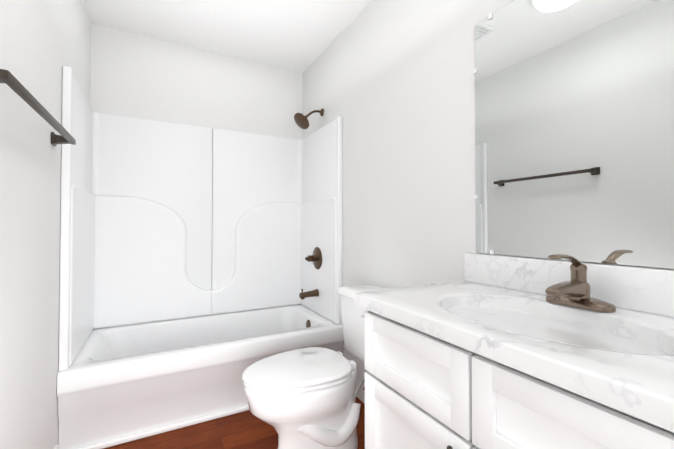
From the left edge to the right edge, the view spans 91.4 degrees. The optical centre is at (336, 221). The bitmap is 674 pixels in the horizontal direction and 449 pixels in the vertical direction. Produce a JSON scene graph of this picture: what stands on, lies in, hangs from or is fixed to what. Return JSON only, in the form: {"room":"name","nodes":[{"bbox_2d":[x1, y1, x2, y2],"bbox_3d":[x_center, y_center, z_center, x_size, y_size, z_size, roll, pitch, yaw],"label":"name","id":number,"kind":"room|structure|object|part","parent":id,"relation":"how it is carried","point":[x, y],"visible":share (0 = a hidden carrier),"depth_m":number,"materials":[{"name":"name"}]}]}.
{"room":"bathroom","nodes":[
{"label":"bathroom","id":0,"kind":"room"},
{"bbox_2d":[0,0,90,448],"bbox_3d":[-0.876,-0.129,0.656,0.100,2.440,3.600,0,-1,-28],"label":"wall","id":1,"kind":"structure","parent":0,"point":[43,43],"depth_m":1.21,"materials":[{"name":"white paint"}]},
{"bbox_2d":[0,69,75,145],"bbox_3d":[-1.028,-0.362,1.128,0.076,0.052,0.752,0,-1,-28],"label":"towel bar","id":2,"kind":"object","parent":1,"relation":"attached to","point":[11,81],"visible":0.98,"depth_m":1.03,"materials":[{"name":"brown metal"}]},
{"bbox_2d":[90,23,302,289],"bbox_3d":[-0.996,-0.100,2.580,1.520,2.440,0.100,0,-1,-28],"label":"wall","id":3,"kind":"structure","parent":0,"point":[133,75],"depth_m":2.47,"materials":[{"name":"white paint"}]},
{"bbox_2d":[84,0,370,72],"bbox_3d":[-0.163,-1.393,1.060,1.720,0.100,3.600,0,-1,-28],"label":"ceiling","id":4,"kind":"structure","parent":0,"point":[299,36],"depth_m":2.20,"materials":[{"name":"white paint"}]},
{"bbox_2d":[104,397,364,448],"bbox_3d":[-0.163,1.147,1.022,1.720,0.100,3.600,0,-1,-28],"label":"floor","id":5,"kind":"structure","parent":0,"point":[248,429],"depth_m":1.69,"materials":[{"name":"brown wood"}]},
{"bbox_2d":[57,66,343,448],"bbox_3d":[-0.791,0.114,2.200,1.517,2.000,0.753,0,-1,-28],"label":"bathtub","id":6,"kind":"object","parent":5,"relation":"on","point":[166,228],"visible":0.94,"depth_m":2.27,"materials":[{"name":"white plastic"}]},
{"bbox_2d":[242,284,387,448],"bbox_3d":[-0.054,0.731,1.588,0.793,0.748,0.428,0,-1,-28],"label":"toilet","id":7,"kind":"object","parent":5,"relation":"on","point":[303,398],"visible":0.85,"depth_m":1.45,"materials":[{"name":"white ceramic"}]},
{"bbox_3d":[-0.183,0.698,1.519,0.488,0.023,0.372,0,-1,-28],"label":"seat","id":8,"kind":"part","parent":7,"relation":"part of","materials":[{"name":"white plastic"}]},
{"bbox_3d":[-0.174,0.684,1.524,0.519,0.048,0.380,0,-1,-28],"label":"lid","id":9,"kind":"part","parent":7,"relation":"part of","materials":[{"name":"white plastic"}]},
{"bbox_3d":[-0.146,0.907,1.536,0.564,0.395,0.370,0,-1,-28],"label":"bowl","id":10,"kind":"part","parent":7,"relation":"part of","materials":[{"name":"white ceramic"}]},
{"bbox_3d":[0.192,0.557,1.723,0.213,0.310,0.402,0,-1,-28],"label":"tank","id":11,"kind":"part","parent":7,"relation":"part of","materials":[{"name":"white ceramic"}]},
{"bbox_3d":[0.188,0.380,1.724,0.229,0.042,0.428,0,-1,-28],"label":"tank lid","id":12,"kind":"part","parent":7,"relation":"part of","materials":[{"name":"white ceramic"}]},
{"bbox_2d":[354,253,673,448],"bbox_3d":[0.501,0.589,0.816,0.551,1.009,0.880,0,-1,-28],"label":"bathroom vanity","id":13,"kind":"object","parent":5,"relation":"on","point":[500,352],"visible":1,"depth_m":0.77,"materials":[{"name":"white paint"}]},
{"bbox_2d":[545,254,615,312],"bbox_3d":[0.618,0.157,0.880,0.164,0.144,0.164,0,-1,-28],"label":"faucet","id":14,"kind":"object","parent":13,"relation":"on","point":[573,295],"depth_m":0.87,"materials":[{"name":"brown metal"}]},
{"bbox_2d":[303,0,673,403],"bbox_3d":[0.549,-0.117,1.426,0.100,2.440,3.600,0,-1,-28],"label":"wall","id":15,"kind":"structure","parent":0,"point":[391,83],"depth_m":1.70,"materials":[{"name":"white paint"}]},
{"bbox_2d":[473,0,673,268],"bbox_3d":[0.738,-0.338,0.962,0.011,0.914,0.798,0,-1,-28],"label":"mirror","id":16,"kind":"object","parent":15,"relation":"attached to","point":[574,128],"visible":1,"depth_m":0.99,"materials":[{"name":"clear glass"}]}
]}

